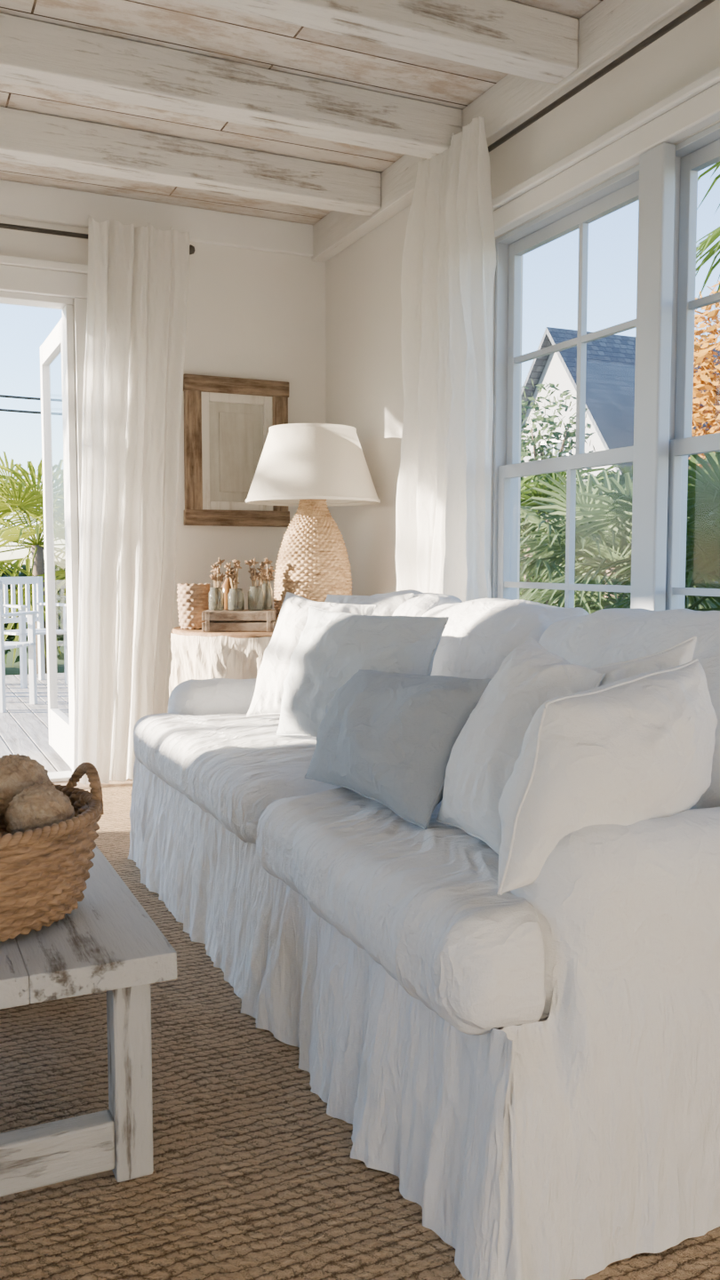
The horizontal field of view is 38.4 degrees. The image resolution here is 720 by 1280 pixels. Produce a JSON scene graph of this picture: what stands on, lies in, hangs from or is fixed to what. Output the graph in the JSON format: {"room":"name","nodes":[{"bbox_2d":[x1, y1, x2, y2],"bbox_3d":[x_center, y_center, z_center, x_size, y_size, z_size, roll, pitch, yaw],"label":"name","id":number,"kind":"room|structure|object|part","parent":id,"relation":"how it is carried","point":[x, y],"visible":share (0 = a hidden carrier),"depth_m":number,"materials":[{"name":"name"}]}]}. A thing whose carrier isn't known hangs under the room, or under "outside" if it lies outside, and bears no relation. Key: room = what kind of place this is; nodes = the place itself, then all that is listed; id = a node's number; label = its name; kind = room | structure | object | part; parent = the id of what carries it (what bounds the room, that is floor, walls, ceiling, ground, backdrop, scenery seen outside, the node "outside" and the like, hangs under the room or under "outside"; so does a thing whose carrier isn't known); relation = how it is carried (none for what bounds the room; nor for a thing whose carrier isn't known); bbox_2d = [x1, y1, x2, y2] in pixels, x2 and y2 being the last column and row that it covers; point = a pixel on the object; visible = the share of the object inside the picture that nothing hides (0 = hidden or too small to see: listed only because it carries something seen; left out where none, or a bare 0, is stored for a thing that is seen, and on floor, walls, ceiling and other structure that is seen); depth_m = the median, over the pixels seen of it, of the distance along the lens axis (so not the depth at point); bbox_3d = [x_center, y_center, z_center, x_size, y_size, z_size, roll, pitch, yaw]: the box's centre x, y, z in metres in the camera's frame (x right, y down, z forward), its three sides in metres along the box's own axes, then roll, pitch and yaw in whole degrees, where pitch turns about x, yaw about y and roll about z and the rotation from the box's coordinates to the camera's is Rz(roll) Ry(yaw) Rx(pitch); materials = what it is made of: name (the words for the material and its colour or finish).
{"room":"living room","nodes":[
{"label":"living room","id":0,"kind":"room"},
{"bbox_2d":[52,778,133,789],"bbox_3d":[-0.931,0.926,1.381,4.840,0.060,6.590,-2,5,-25],"label":"floor","id":1,"kind":"structure","parent":0,"point":[115,783],"depth_m":4.62,"materials":[{"name":"beige wood"}]},
{"bbox_2d":[0,784,719,1279],"bbox_3d":[-0.576,0.871,1.623,3.650,0.014,5.700,-2,5,-25],"label":"jute rug","id":2,"kind":"object","parent":1,"relation":"on","point":[252,1178],"visible":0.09,"depth_m":1.67,"materials":[{"name":"beige wicker"}]},
{"bbox_2d":[0,845,176,1196],"bbox_3d":[-0.788,0.653,1.925,0.670,0.373,0.945,-2,5,-25],"label":"coffee table","id":3,"kind":"object","parent":2,"relation":"on","point":[109,943],"visible":0.81,"depth_m":1.63,"materials":[{"name":"white wood"}]},
{"bbox_2d":[0,762,103,942],"bbox_3d":[-0.666,0.353,1.768,0.443,0.242,0.443,0,4,-4],"label":"wicker basket","id":4,"kind":"object","parent":3,"relation":"on","point":[44,872],"visible":0.91,"depth_m":1.66,"materials":[{"name":"brown wicker"}]},
{"bbox_2d":[0,831,7,836],"bbox_3d":[-0.643,0.390,1.886,0.086,0.090,0.087,3,6,38],"label":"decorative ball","id":5,"kind":"object","parent":4,"relation":"in","point":[2,834],"visible":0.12,"depth_m":1.88,"materials":[{"name":"brown"}]},
{"bbox_2d":[0,753,52,826],"bbox_3d":[-0.614,0.268,1.841,0.132,0.129,0.128,-2,5,-25],"label":"decorative ball","id":6,"kind":"object","parent":4,"relation":"in","point":[18,772],"visible":0.59,"depth_m":1.80,"materials":[{"name":"beige wicker"}]},
{"bbox_2d":[4,782,74,834],"bbox_3d":[-0.540,0.301,1.751,0.115,0.116,0.116,-2,5,-25],"label":"decorative ball","id":7,"kind":"object","parent":4,"relation":"in","point":[38,805],"visible":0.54,"depth_m":1.71,"materials":[{"name":"beige wicker"}]},
{"bbox_3d":[-0.501,0.268,1.884,0.034,0.089,0.162,-3,6,-36],"label":"handle","id":8,"kind":"part","parent":4,"relation":"part of","materials":[{"name":"brown wicker"}]},
{"bbox_3d":[-0.370,0.695,1.666,0.060,0.329,0.060,-2,5,-25],"label":"leg","id":9,"kind":"part","parent":3,"relation":"part of","materials":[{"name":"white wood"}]},
{"bbox_2d":[168,626,273,697],"bbox_3d":[-0.413,0.288,4.544,0.807,0.686,0.815,-2,5,-25],"label":"side table","id":10,"kind":"object","parent":2,"relation":"on","point":[196,653],"visible":0.12,"depth_m":4.18,"materials":[{"name":"white fabric"}]},
{"bbox_2d":[176,583,210,629],"bbox_3d":[-0.707,-0.144,4.410,0.144,0.195,0.142,-2,5,-25],"label":"pot","id":11,"kind":"object","parent":10,"relation":"on","point":[193,599],"visible":0.87,"depth_m":4.35,"materials":[{"name":"beige wicker"}]},
{"bbox_2d":[201,609,276,631],"bbox_3d":[-0.500,-0.081,4.309,0.290,0.083,0.175,0,4,0],"label":"wooden crate","id":12,"kind":"object","parent":10,"relation":"on","point":[225,620],"visible":0.96,"depth_m":4.23,"materials":[{"name":"brown wood"}]},
{"bbox_2d":[208,557,224,610],"bbox_3d":[-0.591,-0.232,4.274,0.069,0.219,0.076,-1,4,-7],"label":"glass jar","id":13,"kind":"object","parent":12,"relation":"on","point":[216,595],"visible":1,"depth_m":4.26,"materials":[{"name":"grey"}]},
{"bbox_2d":[221,570,234,609],"bbox_3d":[-0.550,-0.209,4.347,0.064,0.161,0.064,-2,5,-25],"label":"bottle","id":14,"kind":"object","parent":12,"relation":"on","point":[226,586],"visible":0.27,"depth_m":4.32,"materials":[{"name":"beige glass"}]},
{"bbox_2d":[224,559,244,610],"bbox_3d":[-0.519,-0.227,4.262,0.085,0.211,0.069,-2,5,-25],"label":"glass jar","id":15,"kind":"object","parent":12,"relation":"on","point":[236,596],"visible":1,"depth_m":4.25,"materials":[{"name":"grey"}]},
{"bbox_2d":[244,558,268,610],"bbox_3d":[-0.426,-0.231,4.277,0.071,0.216,0.082,4,6,40],"label":"glass jar","id":16,"kind":"object","parent":12,"relation":"on","point":[255,593],"visible":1,"depth_m":4.26,"materials":[{"name":"grey"}]},
{"bbox_2d":[256,557,274,609],"bbox_3d":[-0.395,-0.237,4.345,0.078,0.218,0.064,0,4,1],"label":"glass jar","id":17,"kind":"object","parent":12,"relation":"on","point":[267,588],"visible":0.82,"depth_m":4.33,"materials":[{"name":"grey"}]},
{"bbox_2d":[245,423,380,622],"bbox_3d":[-0.203,-0.477,4.462,0.578,0.856,0.578,-2,5,-25],"label":"table lamp","id":18,"kind":"object","parent":10,"relation":"on","point":[312,468],"visible":0.76,"depth_m":4.32,"materials":[{"name":"fabric"}]},
{"bbox_3d":[-0.203,-0.747,4.441,0.578,0.315,0.578,-2,5,-25],"label":"lamp shade","id":19,"kind":"part","parent":18,"relation":"part of","materials":[{"name":"fabric"}]},
{"bbox_2d":[128,589,719,1279],"bbox_3d":[0.204,0.342,2.602,1.189,0.888,2.314,-2,5,-25],"label":"sofa","id":20,"kind":"object","parent":2,"relation":"on","point":[535,1067],"visible":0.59,"depth_m":1.52,"materials":[{"name":"white fabric"}]},
{"bbox_3d":[-0.172,0.401,3.554,0.992,0.573,0.224,-2,5,-25],"label":"armrest","id":21,"kind":"part","parent":20,"relation":"part of","materials":[{"name":"white fabric"}]},
{"bbox_2d":[133,712,342,844],"bbox_3d":[-0.160,0.350,2.928,0.746,0.214,1.240,-2,5,-25],"label":"seat cushion","id":22,"kind":"object","parent":20,"relation":"on","point":[221,771],"depth_m":2.67,"materials":[{"name":"white fabric"}]},
{"bbox_2d":[246,592,376,717],"bbox_3d":[-0.161,0.047,3.118,0.364,0.370,0.253,3,6,38],"label":"throw pillow","id":23,"kind":"object","parent":20,"relation":"on","point":[292,618],"visible":0.53,"depth_m":3.08,"materials":[{"name":"white fabric"}]},
{"bbox_2d":[275,605,448,736],"bbox_3d":[-0.008,0.096,2.668,0.220,0.347,0.553,-4,6,-44],"label":"throw pillow","id":24,"kind":"object","parent":20,"relation":"on","point":[332,647],"visible":0.75,"depth_m":2.62,"materials":[{"name":"grey fabric"}]},
{"bbox_2d":[324,592,414,615],"bbox_3d":[-0.034,0.018,3.296,0.374,0.338,0.215,4,6,44],"label":"throw pillow","id":25,"kind":"object","parent":20,"relation":"on","point":[386,605],"visible":0.24,"depth_m":3.25,"materials":[{"name":"white fabric"}]},
{"bbox_2d":[304,669,492,829],"bbox_3d":[0.056,0.183,2.112,0.227,0.266,0.578,-2,5,-25],"label":"throw pillow","id":26,"kind":"object","parent":20,"relation":"on","point":[388,739],"visible":0.88,"depth_m":1.94,"materials":[{"name":"blue fabric"}]},
{"bbox_2d":[256,786,545,1035],"bbox_3d":[0.283,0.425,1.942,0.776,0.219,0.936,-2,5,-25],"label":"seat cushion","id":27,"kind":"object","parent":20,"relation":"on","point":[424,908],"depth_m":1.58,"materials":[{"name":"white fabric"}]},
{"bbox_2d":[369,589,462,616],"bbox_3d":[0.100,0.055,3.358,0.392,0.432,0.530,-2,5,-25],"label":"cushion","id":28,"kind":"object","parent":20,"relation":"on","point":[420,603],"depth_m":3.18,"materials":[{"name":"white fabric"}]},
{"bbox_2d":[421,598,588,679],"bbox_3d":[0.337,0.094,2.850,0.401,0.419,0.663,-2,5,-25],"label":"cushion","id":29,"kind":"object","parent":20,"relation":"on","point":[477,636],"depth_m":2.66,"materials":[{"name":"white fabric"}]},
{"bbox_2d":[436,637,605,855],"bbox_3d":[0.279,0.173,1.826,0.302,0.329,0.234,-3,6,-37],"label":"throw pillow","id":30,"kind":"object","parent":20,"relation":"on","point":[484,754],"visible":0.76,"depth_m":1.77,"materials":[{"name":"white fabric"}]},
{"bbox_2d":[497,658,717,895],"bbox_3d":[0.406,0.193,1.640,0.578,0.306,0.215,-4,6,-45],"label":"throw pillow","id":31,"kind":"object","parent":20,"relation":"on","point":[629,750],"visible":0.93,"depth_m":1.53,"materials":[{"name":"white fabric"}]},
{"bbox_3d":[0.681,0.539,1.712,0.993,0.582,0.223,-2,5,-25],"label":"armrest","id":32,"kind":"part","parent":20,"relation":"part of","materials":[{"name":"white fabric"}]},
{"bbox_2d":[538,608,719,809],"bbox_3d":[0.636,0.147,2.205,0.403,0.428,0.802,-2,5,-25],"label":"cushion","id":33,"kind":"object","parent":20,"relation":"on","point":[604,636],"depth_m":2.17,"materials":[{"name":"white fabric"}]},
{"bbox_2d":[591,635,696,686],"bbox_3d":[0.454,0.150,1.817,0.295,0.308,0.135,-2,5,-25],"label":"throw pillow","id":34,"kind":"object","parent":20,"relation":"on","point":[681,653],"visible":0.18,"depth_m":1.81,"materials":[{"name":"white fabric"}]},
{"bbox_2d":[73,215,189,784],"bbox_3d":[-1.008,-0.599,4.572,0.555,2.459,0.142,-2,5,-21],"label":"curtain","id":35,"kind":"object","parent":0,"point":[138,277],"visible":0.96,"depth_m":4.55,"materials":[{"name":"fabric"}]},
{"bbox_2d":[0,216,326,712],"bbox_3d":[-2.283,-0.626,4.209,4.600,2.600,0.120,-2,5,-25],"label":"wall","id":36,"kind":"structure","parent":0,"point":[252,314],"depth_m":4.89,"materials":[{"name":"paint"}]},
{"bbox_2d":[0,255,87,782],"bbox_3d":[-2.546,-0.459,4.089,2.930,2.285,0.200,-2,5,-25],"label":"trim","id":37,"kind":"structure","parent":36,"relation":"attached to","point":[28,282],"depth_m":4.56,"materials":[{"name":"white wood"}]},
{"bbox_2d":[40,317,71,768],"bbox_3d":[-1.484,-0.455,5.109,0.040,2.080,0.760,-2,5,-25],"label":"door","id":38,"kind":"structure","parent":36,"relation":"in","point":[60,724],"depth_m":5.35,"materials":[{"name":"white wood"}]},
{"bbox_2d":[0,223,195,255],"bbox_3d":[-2.353,-1.710,3.958,3.532,0.044,0.051,-2,5,-25],"label":"curtain rod","id":39,"kind":"object","parent":36,"relation":"attached to","point":[192,250],"visible":0.41,"depth_m":4.42,"materials":[{"name":"metal"}]},
{"bbox_2d":[0,179,312,256],"bbox_3d":[-2.284,-1.843,4.028,4.524,0.144,0.034,-2,5,-25],"label":"trim","id":40,"kind":"structure","parent":36,"relation":"attached to","point":[18,200],"depth_m":4.64,"materials":[{"name":"white wood"}]},
{"bbox_2d":[183,373,289,527],"bbox_3d":[-0.579,-0.884,4.880,0.516,0.690,0.047,-2,5,-25],"label":"mirror","id":41,"kind":"object","parent":36,"relation":"attached to","point":[228,420],"visible":0.89,"depth_m":4.86,"materials":[{"name":"brown wood"}]},
{"bbox_3d":[-0.585,-0.885,4.891,0.330,0.530,0.020,-2,5,-25],"label":"panel","id":42,"kind":"part","parent":41,"relation":"part of","materials":[{"name":"beige mirror"}]},
{"bbox_3d":[-0.579,-1.190,4.856,0.516,0.075,0.047,-2,5,-25],"label":"frame rail","id":43,"kind":"part","parent":41,"relation":"part of","materials":[{"name":"brown wood"}]},
{"bbox_3d":[-0.580,-0.577,4.904,0.516,0.075,0.047,-2,5,-25],"label":"frame rail","id":44,"kind":"part","parent":41,"relation":"part of","materials":[{"name":"brown wood"}]},
{"bbox_3d":[-0.583,-0.884,4.887,0.360,0.550,0.028,-2,5,-25],"label":"frame","id":45,"kind":"part","parent":41,"relation":"part of","materials":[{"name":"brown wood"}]},
{"bbox_2d":[0,0,603,225],"bbox_3d":[-0.931,-1.736,1.175,4.840,0.080,6.590,-2,5,-25],"label":"ceiling","id":46,"kind":"structure","parent":0,"point":[188,26],"depth_m":3.45,"materials":[{"name":"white wood"}]},
{"bbox_2d":[0,106,381,215],"bbox_3d":[-1.990,-1.792,3.390,4.524,0.146,0.115,-2,5,-25],"label":"ceiling beam","id":47,"kind":"structure","parent":46,"relation":"attached to","point":[26,137],"depth_m":3.94,"materials":[{"name":"white wood"}]},
{"bbox_2d":[0,13,462,159],"bbox_3d":[-1.714,-1.745,2.792,4.524,0.146,0.115,-2,5,-25],"label":"ceiling beam","id":48,"kind":"structure","parent":46,"relation":"attached to","point":[33,52],"depth_m":3.32,"materials":[{"name":"white wood"}]},
{"bbox_2d":[190,0,578,84],"bbox_3d":[-1.430,-1.698,2.176,4.524,0.146,0.115,-2,5,-25],"label":"ceiling beam","id":49,"kind":"structure","parent":46,"relation":"attached to","point":[507,36],"depth_m":2.92,"materials":[{"name":"white wood"}]},
{"bbox_2d":[325,0,719,599],"bbox_3d":[1.213,-0.476,2.262,0.120,2.600,6.590,-2,5,-25],"label":"wall","id":50,"kind":"structure","parent":0,"point":[364,389],"depth_m":4.43,"materials":[{"name":"paint"}]},
{"bbox_2d":[311,0,702,262],"bbox_3d":[1.125,-1.688,2.127,0.074,0.159,6.349,-2,5,-25],"label":"trim","id":51,"kind":"structure","parent":50,"relation":"attached to","point":[611,28],"depth_m":3.35,"materials":[{"name":"white wood"}]},
{"bbox_2d":[491,164,639,607],"bbox_3d":[0.703,-0.559,3.345,0.099,1.658,0.868,-2,5,-25],"label":"window","id":52,"kind":"structure","parent":50,"relation":"in","point":[621,190],"depth_m":3.51,"materials":[{"name":"paint"}]},
{"bbox_2d":[488,0,715,151],"bbox_3d":[1.173,-1.566,2.032,0.073,0.018,4.120,-2,5,-25],"label":"curtain rod","id":53,"kind":"object","parent":50,"relation":"attached to","point":[703,4],"visible":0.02,"depth_m":2.96,"materials":[{"name":"metal"}]},
{"bbox_2d":[395,116,495,601],"bbox_3d":[0.271,-0.594,3.816,0.134,2.397,0.806,-2,5,-26],"label":"curtain","id":54,"kind":"object","parent":53,"relation":"hanging from","point":[443,508],"visible":0.66,"depth_m":3.66,"materials":[{"name":"fabric"}]},
{"bbox_2d":[488,65,719,588],"bbox_3d":[0.941,-0.557,2.632,0.059,1.765,2.560,-2,5,-25],"label":"trim","id":55,"kind":"structure","parent":50,"relation":"attached to","point":[695,106],"depth_m":3.01,"materials":[{"name":"white wood"}]},
{"bbox_2d":[630,142,675,611],"bbox_3d":[0.820,-0.526,2.917,0.045,1.659,0.103,-2,5,-25],"label":"trim","id":56,"kind":"structure","parent":50,"relation":"attached to","point":[657,165],"depth_m":2.88,"materials":[{"name":"paint"}]},
{"bbox_2d":[664,121,719,610],"bbox_3d":[1.040,-0.503,2.616,0.099,1.658,0.736,-2,5,-25],"label":"window","id":57,"kind":"structure","parent":50,"relation":"in","point":[701,150],"depth_m":2.88,"materials":[{"name":"paint"}]},
{"label":"outside","id":58,"kind":"structure","parent":0,"visible":0},
{"bbox_2d":[4,584,64,675],"bbox_3d":[-5.540,-1.342,35.980,100.000,0.130,110.000,-2,5,-25],"label":"lawn","id":59,"kind":"structure","parent":58,"point":[10,670],"depth_m":13.62,"materials":[{"name":"green plant"}]},
{"bbox_2d":[0,450,66,673],"bbox_3d":[-3.260,-0.724,10.772,3.279,2.520,3.594,-2,5,-25],"label":"fan palm","id":60,"kind":"object","parent":59,"relation":"on","point":[27,493],"visible":0.24,"depth_m":10.09,"materials":[{"name":"green plant"}]},
{"bbox_2d":[0,559,66,663],"bbox_3d":[-4.888,-0.514,13.051,10.148,1.708,0.974,-2,5,-25],"label":"hedge","id":61,"kind":"object","parent":59,"relation":"on","point":[60,636],"visible":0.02,"depth_m":13.17,"materials":[{"name":"green plant"}]},
{"bbox_2d":[0,672,71,772],"bbox_3d":[-3.024,0.524,6.652,2.914,0.030,4.695,-2,5,-25],"label":"wooden deck","id":62,"kind":"object","parent":59,"relation":"on","point":[24,726],"visible":0.19,"depth_m":6.49,"materials":[{"name":"grey wood"}]},
{"bbox_2d":[0,581,38,712],"bbox_3d":[-2.554,0.028,7.163,0.470,0.880,0.470,1,5,12],"label":"patio chair","id":63,"kind":"object","parent":62,"relation":"on","point":[31,614],"visible":1,"depth_m":7.22,"materials":[{"name":"white wood"}]},
{"bbox_3d":[-2.404,0.047,6.912,0.040,0.880,0.040,1,5,12],"label":"leg","id":64,"kind":"part","parent":63,"relation":"part of","materials":[{"name":"white wood"}]},
{"bbox_3d":[-2.554,0.038,7.164,0.440,0.020,0.430,1,5,12],"label":"seat","id":65,"kind":"part","parent":63,"relation":"part of","materials":[{"name":"white wood"}]},
{"bbox_3d":[-2.353,-0.178,7.109,0.060,0.020,0.460,1,5,12],"label":"armrest","id":66,"kind":"part","parent":63,"relation":"part of","materials":[{"name":"white wood"}]},
{"bbox_3d":[-2.318,0.136,7.321,0.040,0.640,0.040,1,5,12],"label":"leg","id":67,"kind":"part","parent":63,"relation":"part of","materials":[{"name":"white wood"}]},
{"bbox_2d":[0,576,68,687],"bbox_3d":[-2.695,-0.076,8.516,0.470,0.880,0.470,4,6,42],"label":"patio chair","id":68,"kind":"object","parent":62,"relation":"on","point":[38,604],"visible":0.76,"depth_m":8.59,"materials":[{"name":"white wood"}]},
{"bbox_3d":[-2.830,-0.274,8.345,0.460,0.020,0.060,4,6,42],"label":"armrest","id":69,"kind":"part","parent":68,"relation":"part of","materials":[{"name":"white wood"}]},
{"bbox_3d":[-2.856,-0.337,8.643,0.025,0.380,0.440,4,6,42],"label":"backrest","id":70,"kind":"part","parent":68,"relation":"part of","materials":[{"name":"white wood"}]},
{"bbox_3d":[-2.686,0.065,8.247,0.040,0.640,0.040,4,6,42],"label":"leg","id":71,"kind":"part","parent":68,"relation":"part of","materials":[{"name":"white wood"}]},
{"bbox_3d":[-2.695,-0.067,8.517,0.430,0.020,0.440,4,6,42],"label":"seat","id":72,"kind":"part","parent":68,"relation":"part of","materials":[{"name":"white wood"}]},
{"bbox_3d":[-2.719,-0.099,8.808,0.040,0.880,0.040,4,6,42],"label":"leg","id":73,"kind":"part","parent":68,"relation":"part of","materials":[{"name":"white wood"}]},
{"bbox_3d":[-2.553,-0.297,8.647,0.460,0.020,0.060,4,6,42],"label":"armrest","id":74,"kind":"part","parent":68,"relation":"part of","materials":[{"name":"white wood"}]},
{"bbox_3d":[-2.416,0.042,8.541,0.040,0.640,0.040,4,6,42],"label":"leg","id":75,"kind":"part","parent":68,"relation":"part of","materials":[{"name":"white wood"}]},
{"bbox_2d":[520,379,595,604],"bbox_3d":[1.962,-1.134,11.125,1.123,3.283,1.125,-2,5,-25],"label":"leafy tree","id":76,"kind":"object","parent":59,"relation":"on","point":[549,420],"visible":0.44,"depth_m":10.95,"materials":[{"name":"green plant"}]},
{"bbox_2d":[519,456,631,611],"bbox_3d":[1.442,-0.493,9.231,2.290,2.296,2.265,-2,5,-25],"label":"fan palm","id":77,"kind":"object","parent":59,"relation":"on","point":[525,484],"visible":0.05,"depth_m":8.69,"materials":[{"name":"green plant"}]},
{"bbox_2d":[519,469,719,614],"bbox_3d":[1.638,-0.143,6.612,1.994,2.001,2.058,-2,5,-25],"label":"fan palm","id":78,"kind":"object","parent":59,"relation":"on","point":[550,543],"visible":0.38,"depth_m":6.40,"materials":[{"name":"green plant"}]},
{"bbox_2d":[519,451,719,613],"bbox_3d":[3.381,-0.706,10.335,1.167,2.474,10.131,-2,5,-25],"label":"hedge","id":79,"kind":"object","parent":59,"relation":"on","point":[621,481],"visible":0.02,"depth_m":10.78,"materials":[{"name":"green plant"}]},
{"bbox_2d":[520,327,719,602],"bbox_3d":[6.049,-2.284,16.635,7.400,4.710,3.640,-2,5,-25],"label":"house","id":80,"kind":"structure","parent":59,"relation":"on","point":[611,360],"depth_m":14.82,"materials":[{"name":"white"}]},
{"bbox_3d":[2.852,-2.375,15.152,0.040,1.120,0.720,-2,5,-25],"label":"house window trim","id":81,"kind":"part","parent":80,"relation":"part of","materials":[{"name":"white wood"}]},
{"bbox_2d":[581,451,719,611],"bbox_3d":[1.704,0.089,4.543,1.589,1.858,1.759,-2,5,-25],"label":"fan palm","id":82,"kind":"object","parent":59,"relation":"on","point":[708,499],"visible":0.33,"depth_m":4.37,"materials":[{"name":"green plant"}]},
{"bbox_2d":[688,280,719,468],"bbox_3d":[4.816,-2.065,12.723,2.473,4.892,2.360,-2,5,-25],"label":"leafy tree","id":83,"kind":"object","parent":59,"relation":"on","point":[705,380],"visible":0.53,"depth_m":12.38,"materials":[{"name":"orange plant"}]},
{"bbox_2d":[696,161,719,298],"bbox_3d":[3.207,-1.610,6.155,2.977,4.998,2.926,0,4,6],"label":"fan palm","id":84,"kind":"object","parent":59,"relation":"on","point":[713,236],"visible":0.31,"depth_m":6.52,"materials":[{"name":"green plant"}]},
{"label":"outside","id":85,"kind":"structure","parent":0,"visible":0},
{"bbox_2d":[0,394,62,401],"bbox_3d":[-3.052,-3.822,15.960,24.002,0.495,0.040,-2,5,-25],"label":"overhead cable","id":86,"kind":"object","parent":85,"point":[1,396],"visible":0.07,"depth_m":15.12,"materials":[{"name":"metal"}]},
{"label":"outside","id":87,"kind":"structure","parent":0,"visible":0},
{"bbox_2d":[0,408,62,415],"bbox_3d":[-3.052,-3.622,15.976,24.002,0.495,0.040,-2,5,-25],"label":"overhead cable","id":88,"kind":"object","parent":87,"point":[1,410],"visible":0.07,"depth_m":15.14,"materials":[{"name":"metal"}]}
]}

